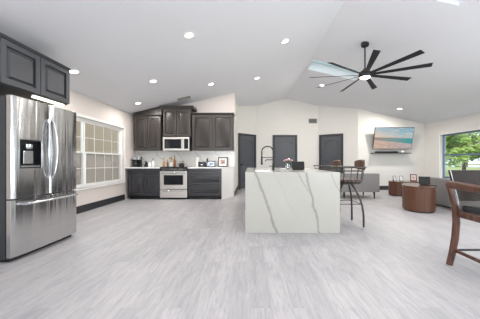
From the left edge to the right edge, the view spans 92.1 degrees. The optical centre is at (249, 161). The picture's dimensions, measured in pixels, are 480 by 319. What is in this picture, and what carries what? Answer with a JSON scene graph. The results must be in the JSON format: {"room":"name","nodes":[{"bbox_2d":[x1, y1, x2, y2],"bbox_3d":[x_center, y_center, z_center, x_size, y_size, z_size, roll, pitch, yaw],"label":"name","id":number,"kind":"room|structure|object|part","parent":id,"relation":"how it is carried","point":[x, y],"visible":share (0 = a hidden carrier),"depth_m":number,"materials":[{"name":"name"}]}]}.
{"room":"open-plan kitchen","nodes":[
{"label":"open-plan kitchen","id":0,"kind":"room"},
{"bbox_2d":[51,90,135,206],"bbox_3d":[-3.590,-0.194,2.000,0.180,2.508,10.400,0,0,0],"label":"wall","id":1,"kind":"structure","parent":0,"point":[79,103],"depth_m":5.63,"materials":[{"name":"paint"}]},
{"bbox_2d":[0,32,69,105],"bbox_3d":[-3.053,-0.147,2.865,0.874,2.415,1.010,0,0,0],"label":"upper cabinet","id":2,"kind":"object","parent":1,"relation":"attached to","point":[25,72],"visible":1,"depth_m":2.79,"materials":[{"name":"wood"}]},
{"bbox_3d":[-2.633,-1.070,2.656,0.032,0.476,0.460,0,0,0],"label":"door","id":3,"kind":"part","parent":2,"relation":"part of","materials":[{"name":"wood"}]},
{"bbox_3d":[-3.053,-1.337,2.890,0.874,0.035,0.960,0,0,0],"label":"crown moulding","id":4,"kind":"part","parent":2,"relation":"part of","materials":[{"name":"wood"}]},
{"bbox_3d":[-2.705,-0.811,3.110,0.050,0.018,0.440,0,0,0],"label":"light rail","id":5,"kind":"part","parent":2,"relation":"part of","materials":[{"name":"white"}]},
{"bbox_3d":[-2.633,-1.070,3.124,0.032,0.476,0.460,0,0,0],"label":"door","id":6,"kind":"part","parent":2,"relation":"part of","materials":[{"name":"wood"}]},
{"bbox_2d":[50,105,125,190],"bbox_3d":[-3.550,-0.195,4.860,0.160,1.570,3.240,0,0,0],"label":"window","id":7,"kind":"structure","parent":1,"relation":"in","point":[83,121],"depth_m":5.45,"materials":[{"name":"white plastic"}]},
{"bbox_3d":[-3.590,-0.522,4.147,0.030,0.695,1.595,0,0,0],"label":"sash","id":8,"kind":"part","parent":7,"relation":"part of","materials":[{"name":"white plastic"}]},
{"bbox_3d":[-3.565,0.150,4.147,0.030,0.720,1.595,0,0,0],"label":"sash","id":9,"kind":"part","parent":7,"relation":"part of","materials":[{"name":"white plastic"}]},
{"bbox_3d":[-3.590,-0.180,4.860,0.080,1.480,3.120,0,0,0],"label":"frame","id":10,"kind":"part","parent":7,"relation":"part of","materials":[{"name":"white plastic"}]},
{"bbox_3d":[-3.510,0.575,4.860,0.080,0.030,3.180,0,0,0],"label":"sill","id":11,"kind":"part","parent":7,"relation":"part of","materials":[{"name":"white paint"}]},
{"bbox_3d":[-3.590,-0.522,5.673,0.030,0.695,1.395,0,0,0],"label":"sash","id":12,"kind":"part","parent":7,"relation":"part of","materials":[{"name":"white plastic"}]},
{"bbox_3d":[-3.565,0.150,5.673,0.030,0.720,1.395,0,0,0],"label":"sash","id":13,"kind":"part","parent":7,"relation":"part of","materials":[{"name":"white plastic"}]},
{"bbox_2d":[76,194,124,213],"bbox_3d":[-3.492,0.985,4.900,0.016,0.150,3.080,0,0,0],"label":"baseboard","id":14,"kind":"structure","parent":1,"relation":"attached to","point":[79,209],"depth_m":5.31,"materials":[{"name":"black wood"}]},
{"bbox_2d":[136,93,234,190],"bbox_3d":[-2.037,-0.550,7.140,3.126,3.220,0.140,0,0,0],"label":"wall","id":15,"kind":"structure","parent":0,"point":[224,103],"depth_m":7.07,"materials":[{"name":"paint"}]},
{"bbox_2d":[134,107,162,150],"bbox_3d":[-2.974,-0.967,6.881,0.811,1.273,0.373,0,0,0],"label":"upper cabinet","id":16,"kind":"object","parent":15,"relation":"attached to","point":[149,122],"visible":0.98,"depth_m":6.71,"materials":[{"name":"brown wood"}]},
{"bbox_3d":[-3.163,-0.824,6.719,0.370,0.963,0.030,0,0,0],"label":"door","id":17,"kind":"part","parent":16,"relation":"part of","materials":[{"name":"brown wood"}]},
{"bbox_3d":[-2.987,-1.492,6.726,0.785,0.222,0.023,0,0,0],"label":"scribe moulding","id":18,"kind":"part","parent":16,"relation":"part of","materials":[{"name":"brown wood"}]},
{"bbox_3d":[-2.973,-1.480,6.752,0.775,0.237,0.026,0,0,0],"label":"filler panel","id":19,"kind":"part","parent":16,"relation":"part of","materials":[{"name":"brown wood"}]},
{"bbox_3d":[-2.973,-1.340,6.881,0.807,0.040,0.373,0,0,0],"label":"crown moulding","id":20,"kind":"part","parent":16,"relation":"part of","materials":[{"name":"brown wood"}]},
{"bbox_3d":[-2.782,-0.824,6.719,0.370,0.963,0.030,0,0,0],"label":"door","id":21,"kind":"part","parent":16,"relation":"part of","materials":[{"name":"brown wood"}]},
{"bbox_2d":[159,105,196,137],"bbox_3d":[-2.103,-1.155,6.827,0.967,0.890,0.483,0,0,0],"label":"upper cabinet","id":22,"kind":"object","parent":15,"relation":"attached to","point":[177,119],"visible":1,"depth_m":6.62,"materials":[{"name":"brown wood"}]},
{"bbox_3d":[-2.301,-1.109,6.634,0.384,0.773,0.030,0,0,0],"label":"door","id":23,"kind":"part","parent":22,"relation":"part of","materials":[{"name":"brown wood"}]},
{"bbox_2d":[163,137,192,150],"bbox_3d":[-2.130,-0.510,6.831,0.760,0.390,0.428,0,0,0],"label":"microwave","id":24,"kind":"object","parent":22,"relation":"attached to","point":[169,143],"visible":1,"depth_m":6.64,"materials":[{"name":"metal"}]},
{"bbox_3d":[-2.215,-0.510,6.657,0.590,0.390,0.024,0,0,0],"label":"door","id":25,"kind":"part","parent":24,"relation":"part of","materials":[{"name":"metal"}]},
{"bbox_3d":[-1.833,-0.510,6.657,0.167,0.390,0.024,0,0,0],"label":"control panel","id":26,"kind":"part","parent":24,"relation":"part of","materials":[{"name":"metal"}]},
{"bbox_3d":[-2.103,-1.555,6.827,0.967,0.090,0.483,0,0,0],"label":"crown moulding","id":27,"kind":"part","parent":22,"relation":"part of","materials":[{"name":"brown wood"}]},
{"bbox_3d":[-1.904,-1.109,6.634,0.384,0.773,0.030,0,0,0],"label":"door","id":28,"kind":"part","parent":22,"relation":"part of","materials":[{"name":"brown wood"}]},
{"bbox_2d":[135,151,233,166],"bbox_3d":[-1.985,-0.085,7.059,3.020,0.488,0.019,0,0,0],"label":"backsplash","id":29,"kind":"structure","parent":15,"relation":"attached to","point":[188,157],"depth_m":7.05,"materials":[{"name":"stone"}]},
{"bbox_2d":[191,113,234,150],"bbox_3d":[-1.090,-0.873,6.878,1.244,1.085,0.380,0,0,0],"label":"upper cabinet","id":30,"kind":"object","parent":15,"relation":"attached to","point":[210,131],"visible":1,"depth_m":6.71,"materials":[{"name":"brown wood"}]},
{"bbox_3d":[-1.387,-0.844,6.719,0.582,1.003,0.030,0,0,0],"label":"door","id":31,"kind":"part","parent":30,"relation":"part of","materials":[{"name":"brown wood"}]},
{"bbox_3d":[-1.090,-1.387,6.878,1.244,0.055,0.380,0,0,0],"label":"crown moulding","id":32,"kind":"part","parent":30,"relation":"part of","materials":[{"name":"brown wood"}]},
{"bbox_3d":[-0.793,-0.844,6.719,0.582,1.003,0.030,0,0,0],"label":"door","id":33,"kind":"part","parent":30,"relation":"part of","materials":[{"name":"brown wood"}]},
{"bbox_2d":[235,97,237,188],"bbox_3d":[-0.544,-0.535,7.995,0.140,3.190,1.570,0,0,0],"label":"wall","id":34,"kind":"structure","parent":0,"point":[236,106],"depth_m":8.11,"materials":[{"name":"paint"}]},
{"bbox_2d":[0,189,479,318],"bbox_3d":[1.515,1.110,3.250,10.430,0.100,13.300,0,0,0],"label":"floor","id":35,"kind":"structure","parent":0,"point":[128,258],"depth_m":2.27,"materials":[{"name":"grey wood"}]},
{"bbox_2d":[0,95,77,261],"bbox_3d":[-2.885,0.177,2.855,0.979,1.765,0.910,0,0,0],"label":"refrigerator","id":36,"kind":"object","parent":35,"relation":"on","point":[38,194],"visible":1,"depth_m":2.64,"materials":[{"name":"silver metal"}]},
{"bbox_3d":[-2.499,-0.150,2.626,0.072,1.090,0.452,0,0,0],"label":"door","id":37,"kind":"part","parent":36,"relation":"part of","materials":[{"name":"silver metal"}]},
{"bbox_3d":[-2.499,-0.048,2.587,0.039,0.145,0.115,0,0,0],"label":"dispenser plate","id":38,"kind":"part","parent":36,"relation":"part of","materials":[{"name":"metal"}]},
{"bbox_3d":[-2.485,-0.165,2.587,0.080,0.050,0.080,0,0,0],"label":"spout","id":39,"kind":"part","parent":36,"relation":"part of","materials":[{"name":"metal"}]},
{"bbox_3d":[-2.499,0.709,2.855,0.072,0.602,0.910,0,0,0],"label":"freezer drawer","id":40,"kind":"part","parent":36,"relation":"part of","materials":[{"name":"silver metal"}]},
{"bbox_3d":[-2.432,0.460,2.855,0.071,0.027,0.748,0,0,0],"label":"drawer handle","id":41,"kind":"part","parent":36,"relation":"part of","materials":[{"name":"metal"}]},
{"bbox_3d":[-2.446,-0.155,2.813,0.071,0.720,0.031,0,0,31],"label":"door handle","id":42,"kind":"part","parent":36,"relation":"part of","materials":[{"name":"metal"}]},
{"bbox_3d":[-2.446,-0.155,2.897,0.071,0.720,0.031,0,0,-31],"label":"door handle","id":43,"kind":"part","parent":36,"relation":"part of","materials":[{"name":"metal"}]},
{"bbox_3d":[-2.499,-0.150,3.084,0.072,1.090,0.452,0,0,0],"label":"door","id":44,"kind":"part","parent":36,"relation":"part of","materials":[{"name":"silver metal"}]},
{"bbox_2d":[129,168,161,198],"bbox_3d":[-2.955,0.627,6.753,0.870,0.865,0.629,0,0,0],"label":"base cabinet","id":45,"kind":"object","parent":35,"relation":"on","point":[144,183],"visible":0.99,"depth_m":6.44,"materials":[{"name":"black wood"}]},
{"bbox_3d":[-3.172,0.280,6.454,0.407,0.150,0.030,0,0,0],"label":"drawer","id":46,"kind":"part","parent":45,"relation":"part of","materials":[{"name":"black wood"}]},
{"bbox_3d":[-3.172,0.662,6.454,0.407,0.565,0.030,0,0,0],"label":"door","id":47,"kind":"part","parent":45,"relation":"part of","materials":[{"name":"black wood"}]},
{"bbox_2d":[125,167,159,167],"bbox_3d":[-3.005,0.177,6.744,0.980,0.034,0.608,0,0,0],"label":"countertop","id":48,"kind":"structure","parent":45,"relation":"on","point":[125,167],"depth_m":6.44,"materials":[{"name":"white stone"}]},
{"bbox_2d":[131,156,141,166],"bbox_3d":[-3.360,0.001,6.835,0.240,0.315,0.210,0,0,0],"label":"coffee maker","id":49,"kind":"object","parent":48,"relation":"on","point":[137,160],"visible":1,"depth_m":6.75,"materials":[{"name":"black plastic"}]},
{"bbox_3d":[-3.360,-0.006,6.900,0.240,0.270,0.080,0,0,0],"label":"water tank","id":50,"kind":"part","parent":49,"relation":"part of","materials":[{"name":"black plastic"}]},
{"bbox_3d":[-2.737,0.280,6.454,0.407,0.150,0.030,0,0,0],"label":"drawer","id":51,"kind":"part","parent":45,"relation":"part of","materials":[{"name":"black wood"}]},
{"bbox_3d":[-2.737,0.662,6.454,0.407,0.565,0.030,0,0,0],"label":"door","id":52,"kind":"part","parent":45,"relation":"part of","materials":[{"name":"black wood"}]},
{"bbox_2d":[160,166,192,198],"bbox_3d":[-2.128,0.604,6.706,0.764,0.912,0.678,0,0,0],"label":"range cooker","id":53,"kind":"object","parent":35,"relation":"on","point":[173,180],"visible":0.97,"depth_m":6.42,"materials":[{"name":"silver metal"}]},
{"bbox_2d":[169,156,172,166],"bbox_3d":[-2.295,-0.005,6.720,0.094,0.303,0.094,0,0,-41],"label":"utensil crock","id":54,"kind":"object","parent":53,"relation":"on","point":[171,158],"visible":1,"depth_m":6.69,"materials":[{"name":"white ceramic"}]},
{"bbox_3d":[-2.128,0.520,6.444,0.756,0.500,0.048,0,0,0],"label":"oven door","id":55,"kind":"part","parent":53,"relation":"part of","materials":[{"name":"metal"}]},
{"bbox_3d":[-2.128,0.895,6.444,0.756,0.220,0.048,0,0,0],"label":"drawer","id":56,"kind":"part","parent":53,"relation":"part of","materials":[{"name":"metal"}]},
{"bbox_3d":[-2.128,0.218,6.441,0.756,0.084,0.059,0,0,0],"label":"control panel","id":57,"kind":"part","parent":53,"relation":"part of","materials":[{"name":"black plastic"}]},
{"bbox_2d":[160,166,192,167],"bbox_3d":[-2.128,0.162,6.737,0.764,0.027,0.615,0,0,0],"label":"cooktop","id":58,"kind":"object","parent":53,"relation":"in","point":[165,166],"depth_m":6.43,"materials":[{"name":"black glass"}]},
{"bbox_2d":[188,168,221,198],"bbox_3d":[-1.268,0.627,6.753,0.935,0.865,0.629,0,0,0],"label":"base cabinet","id":59,"kind":"object","parent":35,"relation":"on","point":[203,183],"visible":0.99,"depth_m":6.44,"materials":[{"name":"black wood"}]},
{"bbox_3d":[-1.268,0.807,6.454,0.919,0.275,0.030,0,0,0],"label":"drawer","id":60,"kind":"part","parent":59,"relation":"part of","materials":[{"name":"black wood"}]},
{"bbox_3d":[-1.268,0.512,6.454,0.919,0.265,0.030,0,0,0],"label":"drawer","id":61,"kind":"part","parent":59,"relation":"part of","materials":[{"name":"black wood"}]},
{"bbox_3d":[-1.268,0.280,6.454,0.919,0.150,0.030,0,0,0],"label":"drawer","id":62,"kind":"part","parent":59,"relation":"part of","materials":[{"name":"black wood"}]},
{"bbox_2d":[187,167,233,198],"bbox_3d":[-1.123,0.610,6.753,1.245,0.900,0.626,0,0,0],"label":"countertop","id":63,"kind":"structure","parent":35,"relation":"on","point":[227,172],"depth_m":6.73,"materials":[{"name":"white stone"}]},
{"bbox_2d":[198,162,205,166],"bbox_3d":[-1.405,0.083,6.796,0.210,0.152,0.158,0,0,0],"label":"toaster","id":64,"kind":"object","parent":63,"relation":"on","point":[200,164],"visible":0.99,"depth_m":6.72,"materials":[{"name":"black metal"}]},
{"bbox_2d":[206,161,214,166],"bbox_3d":[-1.135,0.072,6.727,0.250,0.174,0.081,0,0,0],"label":"picture frame","id":65,"kind":"object","parent":63,"relation":"on","point":[209,163],"visible":1,"depth_m":6.71,"materials":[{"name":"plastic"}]},
{"bbox_2d":[207,162,214,165],"bbox_3d":[-1.135,0.072,6.712,0.210,0.133,0.034,0,0,0],"label":"photograph","id":66,"kind":"object","parent":65,"relation":"attached to","point":[208,163],"depth_m":6.71},
{"bbox_2d":[218,157,227,166],"bbox_3d":[-0.800,0.015,6.849,0.290,0.286,0.125,0,0,6],"label":"picture frame","id":67,"kind":"object","parent":63,"relation":"on","point":[222,161],"visible":1,"depth_m":6.82,"materials":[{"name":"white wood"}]},
{"bbox_3d":[-0.647,0.627,6.768,0.295,0.865,0.596,0,0,0],"label":"panel","id":68,"kind":"part","parent":63,"relation":"part of","materials":[{"name":"white stone"}]},
{"bbox_2d":[245,168,339,232],"bbox_3d":[0.631,0.608,4.710,1.403,0.904,2.580,0,0,0],"label":"kitchen island","id":69,"kind":"object","parent":35,"relation":"on","point":[307,200],"visible":0.91,"depth_m":3.42,"materials":[{"name":"stone"}]},
{"bbox_2d":[245,168,339,174],"bbox_3d":[0.631,0.180,4.710,1.403,0.040,2.580,0,0,0],"label":"island countertop","id":70,"kind":"structure","parent":69,"relation":"on","point":[249,171],"depth_m":3.42,"materials":[{"name":"stone"}]},
{"bbox_2d":[254,170,272,171],"bbox_3d":[0.220,0.285,3.940,0.280,0.259,0.560,0,0,0],"label":"sink basin","id":71,"kind":"object","parent":70,"relation":"in","point":[254,170],"depth_m":3.70,"materials":[{"name":"white ceramic"}]},
{"bbox_2d":[261,146,274,169],"bbox_3d":[0.323,-0.066,4.200,0.260,0.450,0.055,0,0,0],"label":"kitchen faucet","id":72,"kind":"object","parent":70,"relation":"on","point":[262,157],"visible":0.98,"depth_m":4.19,"materials":[{"name":"black metal"}]},
{"bbox_2d":[283,158,292,168],"bbox_3d":[0.736,0.046,4.489,0.183,0.226,0.178,0,0,20],"label":"flower vase","id":73,"kind":"object","parent":70,"relation":"on","point":[288,160],"visible":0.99,"depth_m":4.47,"materials":[{"name":"white"}]},
{"bbox_2d":[292,161,304,169],"bbox_3d":[0.907,0.080,4.355,0.230,0.159,0.130,0,0,4],"label":"tablet","id":74,"kind":"object","parent":70,"relation":"on","point":[296,165],"visible":0.97,"depth_m":4.34,"materials":[{"name":"black plastic"}]},
{"bbox_2d":[313,160,341,212],"bbox_3d":[1.662,0.514,4.983,0.588,1.093,0.651,0,0,-5],"label":"bar stool","id":75,"kind":"object","parent":35,"relation":"on","point":[335,162],"visible":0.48,"depth_m":5.05,"materials":[{"name":"black metal"}]},
{"bbox_3d":[1.703,0.160,4.986,0.437,0.013,0.582,0,0,-5],"label":"rail","id":76,"kind":"part","parent":75,"relation":"part of","materials":[{"name":"black metal"}]},
{"bbox_3d":[1.890,0.055,5.003,0.077,0.175,0.338,0,0,-5],"label":"backrest","id":77,"kind":"part","parent":75,"relation":"part of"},
{"bbox_2d":[330,160,366,226],"bbox_3d":[1.662,0.514,3.950,0.588,1.093,0.651,0,0,0],"label":"bar stool","id":78,"kind":"object","parent":35,"relation":"on","point":[358,164],"visible":0.88,"depth_m":3.79,"materials":[{"name":"black metal"}]},
{"bbox_3d":[1.703,0.160,3.950,0.437,0.013,0.582,0,0,0],"label":"rail","id":79,"kind":"part","parent":78,"relation":"part of","materials":[{"name":"black metal"}]},
{"bbox_3d":[1.707,0.095,3.950,0.498,0.021,0.651,0,0,0],"label":"rail","id":80,"kind":"part","parent":78,"relation":"part of","materials":[{"name":"black metal"}]},
{"bbox_3d":[1.774,0.710,4.087,0.041,0.699,0.238,0,0,41],"label":"leg","id":81,"kind":"part","parent":78,"relation":"part of","materials":[{"name":"black metal"}]},
{"bbox_3d":[1.630,0.321,3.950,0.524,0.078,0.524,0,0,0],"label":"seat","id":82,"kind":"part","parent":78,"relation":"part of","materials":[{"name":"brown leather"}]},
{"bbox_3d":[1.774,0.710,3.813,0.041,0.699,0.238,0,0,-41],"label":"leg","id":83,"kind":"part","parent":78,"relation":"part of","materials":[{"name":"black metal"}]},
{"bbox_3d":[1.891,0.055,3.950,0.077,0.175,0.338,0,0,0],"label":"backrest","id":84,"kind":"part","parent":78,"relation":"part of","materials":[{"name":"brown leather"}]},
{"bbox_2d":[340,173,379,198],"bbox_3d":[3.120,0.700,6.920,1.100,0.719,0.780,0,0,0],"label":"armchair","id":85,"kind":"object","parent":35,"relation":"on","point":[371,181],"visible":0.57,"depth_m":6.53,"materials":[{"name":"grey fabric"}]},
{"bbox_2d":[388,180,418,195],"bbox_3d":[4.860,0.840,7.280,0.936,0.440,0.636,0,0,-8],"label":"coffee table","id":86,"kind":"object","parent":35,"relation":"on","point":[394,187],"visible":0.62,"depth_m":7.10,"materials":[{"name":"brown wood"}]},
{"bbox_2d":[410,174,416,180],"bbox_3d":[5.182,0.510,7.334,0.180,0.218,0.098,0,0,20],"label":"picture frame","id":87,"kind":"object","parent":86,"relation":"on","point":[413,177],"visible":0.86,"depth_m":7.31,"materials":[{"name":"wood"}]},
{"bbox_2d":[402,183,435,212],"bbox_3d":[3.750,0.790,5.150,0.616,0.540,0.996,0,0,32],"label":"coffee table","id":88,"kind":"object","parent":35,"relation":"on","point":[417,198],"visible":0.89,"depth_m":4.77,"materials":[{"name":"brown wood"}]},
{"bbox_2d":[418,176,429,184],"bbox_3d":[3.917,0.430,5.190,0.210,0.179,0.130,0,0,30],"label":"tablet","id":89,"kind":"object","parent":88,"relation":"on","point":[422,180],"visible":0.94,"depth_m":5.18,"materials":[{"name":"black plastic"}]},
{"bbox_2d":[430,177,479,209],"bbox_3d":[4.920,0.730,4.950,0.920,0.660,2.200,0,0,0],"label":"sofa","id":90,"kind":"object","parent":35,"relation":"on","point":[442,198],"visible":0.18,"depth_m":5.33,"materials":[{"name":"grey fabric"}]},
{"bbox_2d":[445,170,479,265],"bbox_3d":[2.360,0.578,2.116,0.702,0.977,0.635,0,0,0],"label":"dining chair","id":91,"kind":"object","parent":35,"relation":"on","point":[464,185],"visible":1,"depth_m":2.35,"materials":[{"name":"brown wood"}]},
{"bbox_3d":[2.077,0.639,2.368,0.123,0.854,0.062,0,0,12],"label":"leg","id":92,"kind":"part","parent":91,"relation":"part of","materials":[{"name":"brown wood"}]},
{"bbox_3d":[2.043,0.243,2.095,0.065,0.090,0.593,0,0,0],"label":"armrest","id":93,"kind":"part","parent":91,"relation":"part of","materials":[{"name":"brown wood"}]},
{"bbox_3d":[2.360,0.247,2.395,0.557,0.315,0.077,0,0,0],"label":"backrest","id":94,"kind":"part","parent":91,"relation":"part of","materials":[{"name":"brown leather"}]},
{"bbox_3d":[2.105,0.530,2.120,0.036,0.062,0.441,0,0,0],"label":"rail","id":95,"kind":"part","parent":91,"relation":"part of","materials":[{"name":"brown wood"}]},
{"bbox_3d":[2.360,0.469,2.100,0.470,0.058,0.460,0,0,0],"label":"seat","id":96,"kind":"part","parent":91,"relation":"part of","materials":[{"name":"black leather"}]},
{"bbox_2d":[0,0,479,123],"bbox_3d":[1.515,-2.093,3.300,10.130,1.414,13.000,0,0,0],"label":"ceiling","id":97,"kind":"structure","parent":0,"point":[116,47],"depth_m":4.24,"materials":[{"name":"paint"}]},
{"bbox_2d":[70,69,79,73],"bbox_3d":[-2.972,-1.518,3.900,0.172,0.047,0.175,0,0,5],"label":"ceiling light","id":98,"kind":"object","parent":97,"relation":"attached to","point":[72,71],"visible":0.77,"depth_m":3.90,"materials":[{"name":"white plastic"}]},
{"bbox_2d":[183,32,194,38],"bbox_3d":[-0.962,-1.992,3.646,0.172,0.047,0.175,0,0,5],"label":"ceiling light","id":99,"kind":"object","parent":97,"relation":"attached to","point":[187,35],"visible":1,"depth_m":3.64,"materials":[{"name":"white plastic"}]},
{"bbox_2d":[281,38,288,43],"bbox_3d":[0.694,-2.382,4.573,0.172,0.047,0.175,0,0,5],"label":"ceiling light","id":100,"kind":"object","parent":97,"relation":"attached to","point":[283,41],"visible":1,"depth_m":4.57,"materials":[{"name":"white plastic"}]},
{"bbox_2d":[312,60,357,71],"bbox_3d":[2.267,-2.665,6.120,1.490,0.406,0.740,0,0,0],"label":"window","id":101,"kind":"structure","parent":97,"relation":"attached to","point":[313,61],"depth_m":6.41,"materials":[{"name":"white glass"}]},
{"bbox_2d":[310,41,432,91],"bbox_3d":[2.321,-2.045,4.692,2.163,0.750,2.146,0,0,0],"label":"ceiling fan","id":102,"kind":"object","parent":97,"relation":"hanging from","point":[365,74],"visible":1,"depth_m":4.47,"materials":[{"name":"black metal"}]},
{"bbox_3d":[1.737,-1.750,4.752,0.990,0.036,0.108,0,0,8],"label":"blade","id":103,"kind":"part","parent":102,"relation":"part of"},
{"bbox_3d":[1.825,-1.750,4.354,0.990,0.036,0.108,0,0,-32],"label":"blade","id":104,"kind":"part","parent":102,"relation":"part of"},
{"bbox_3d":[2.301,-1.750,5.268,0.108,0.036,0.990,0,0,-3],"label":"blade","id":105,"kind":"part","parent":102,"relation":"part of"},
{"bbox_3d":[2.689,-1.750,5.146,0.108,0.036,0.990,0,0,37],"label":"blade","id":106,"kind":"part","parent":102,"relation":"part of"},
{"bbox_3d":[2.148,-1.750,4.106,0.108,0.036,0.990,0,0,18],"label":"blade","id":107,"kind":"part","parent":102,"relation":"part of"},
{"bbox_3d":[2.908,-1.750,4.803,0.990,0.036,0.108,0,0,-13],"label":"blade","id":108,"kind":"part","parent":102,"relation":"part of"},
{"bbox_3d":[2.555,-1.750,4.124,0.108,0.036,0.990,0,0,-22],"label":"blade","id":109,"kind":"part","parent":102,"relation":"part of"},
{"bbox_3d":[2.855,-1.750,4.399,0.990,0.036,0.108,0,0,28],"label":"blade","id":110,"kind":"part","parent":102,"relation":"part of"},
{"bbox_2d":[238,106,255,188],"bbox_3d":[-0.156,-0.635,9.158,1.011,3.390,0.120,0,0,-45],"label":"wall","id":111,"kind":"structure","parent":0,"point":[246,115],"depth_m":9.13,"materials":[{"name":"paint"}]},
{"bbox_2d":[238,133,255,188],"bbox_3d":[-0.080,-0.013,9.080,0.950,2.145,0.098,0,0,-45],"label":"door","id":112,"kind":"structure","parent":111,"relation":"in","point":[246,144],"depth_m":9.00,"materials":[{"name":"grey paint"}]},
{"bbox_2d":[256,99,317,169],"bbox_3d":[1.520,-0.785,9.535,2.640,3.690,0.130,0,0,0],"label":"wall","id":113,"kind":"structure","parent":0,"point":[285,116],"depth_m":9.47,"materials":[{"name":"paint"}]},
{"bbox_2d":[273,135,296,167],"bbox_3d":[1.430,-0.013,9.421,1.000,2.145,0.098,0,0,0],"label":"door","id":114,"kind":"structure","parent":113,"relation":"in","point":[284,146],"depth_m":9.44,"materials":[{"name":"grey paint"}]},
{"bbox_2d":[309,119,316,122],"bbox_3d":[2.575,-1.660,9.464,0.340,0.190,0.010,0,0,0],"label":"air vent","id":115,"kind":"object","parent":113,"relation":"in","point":[310,120],"visible":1,"depth_m":9.46,"materials":[{"name":"white metal"}]},
{"bbox_2d":[318,106,357,172],"bbox_3d":[3.450,-0.635,9.110,1.498,3.391,0.120,0,0,33],"label":"wall","id":116,"kind":"structure","parent":0,"point":[331,120],"depth_m":8.91,"materials":[{"name":"paint"}]},
{"bbox_2d":[319,133,342,172],"bbox_3d":[3.194,-0.013,9.147,0.930,2.145,0.098,0,0,33],"label":"door","id":117,"kind":"structure","parent":116,"relation":"in","point":[330,148],"depth_m":9.19,"materials":[{"name":"grey paint"}]},
{"bbox_2d":[358,109,423,185],"bbox_3d":[5.337,-0.488,8.720,2.586,3.096,0.140,0,0,0],"label":"wall","id":118,"kind":"structure","parent":0,"point":[388,166],"depth_m":8.65,"materials":[{"name":"paint"}]},
{"bbox_2d":[380,186,387,189],"bbox_3d":[5.287,0.985,8.642,2.486,0.150,0.016,0,0,0],"label":"baseboard","id":119,"kind":"structure","parent":118,"relation":"attached to","point":[381,187],"depth_m":8.63,"materials":[{"name":"black wood"}]},
{"bbox_2d":[371,153,408,153],"bbox_3d":[5.200,-0.307,8.534,1.360,0.025,0.228,0,0,0],"label":"wall shelf","id":120,"kind":"object","parent":118,"relation":"attached to","point":[371,153],"visible":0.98,"depth_m":8.52,"materials":[{"name":"black plastic"}]},
{"bbox_2d":[375,151,397,152],"bbox_3d":[5.020,-0.348,8.510,0.800,0.054,0.100,0,0,0],"label":"soundbar","id":121,"kind":"object","parent":120,"relation":"on","point":[375,151],"visible":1,"depth_m":8.46,"materials":[{"name":"black plastic"}]},
{"bbox_2d":[372,127,414,148],"bbox_3d":[5.240,-0.851,8.497,1.430,0.786,0.302,0,0,0],"label":"television","id":122,"kind":"object","parent":118,"relation":"attached to","point":[384,137],"visible":1,"depth_m":8.43,"materials":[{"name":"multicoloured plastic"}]},
{"bbox_2d":[424,112,479,177],"bbox_3d":[6.620,-0.195,2.800,0.180,2.510,12.000,0,0,0],"label":"wall","id":123,"kind":"structure","parent":0,"point":[432,130],"depth_m":8.00,"materials":[{"name":"paint"}]},
{"bbox_2d":[439,129,479,178],"bbox_3d":[6.585,-0.170,6.115,0.170,1.520,3.710,0,0,0],"label":"window","id":124,"kind":"structure","parent":123,"relation":"in","point":[476,130],"depth_m":7.75,"materials":[{"name":"metal"}]},
{"bbox_3d":[6.640,-0.220,6.115,0.050,0.050,3.540,0,0,0],"label":"meeting rail","id":125,"kind":"part","parent":124,"relation":"part of","materials":[{"name":"metal"}]},
{"label":"outside","id":126,"kind":"structure","parent":0,"visible":0},
{"bbox_2d":[445,164,479,176],"bbox_3d":[63.565,1.340,55.000,112.870,0.140,190.000,0,0,0],"label":"lawn","id":127,"kind":"structure","parent":126,"point":[446,168],"depth_m":41.91,"materials":[{"name":"green plant"}]},
{"bbox_2d":[445,134,475,167],"bbox_3d":[15.109,-1.719,19.388,5.218,5.937,5.240,0,0,0],"label":"tree","id":128,"kind":"object","parent":127,"relation":"on","point":[463,150],"visible":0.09,"depth_m":17.76,"materials":[{"name":"green plant"}]},
{"bbox_2d":[445,132,479,169],"bbox_3d":[22.367,-2.083,23.924,6.215,6.666,5.763,0,0,28],"label":"tree","id":129,"kind":"object","parent":127,"relation":"on","point":[471,140],"visible":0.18,"depth_m":23.13,"materials":[{"name":"green plant"}]},
{"bbox_2d":[447,165,479,166],"bbox_3d":[62.000,1.255,72.500,24.000,0.029,65.000,0,0,0],"label":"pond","id":130,"kind":"structure","parent":127,"relation":"on","point":[452,165],"depth_m":57.75,"materials":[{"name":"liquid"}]},
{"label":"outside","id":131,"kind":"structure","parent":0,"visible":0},
{"bbox_2d":[76,121,117,184],"bbox_3d":[-6.100,-0.440,6.750,0.200,3.600,12.500,0,0,0],"label":"window pane","id":132,"kind":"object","parent":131,"point":[89,128],"depth_m":9.09,"materials":[{"name":"beige paint"}]}
]}

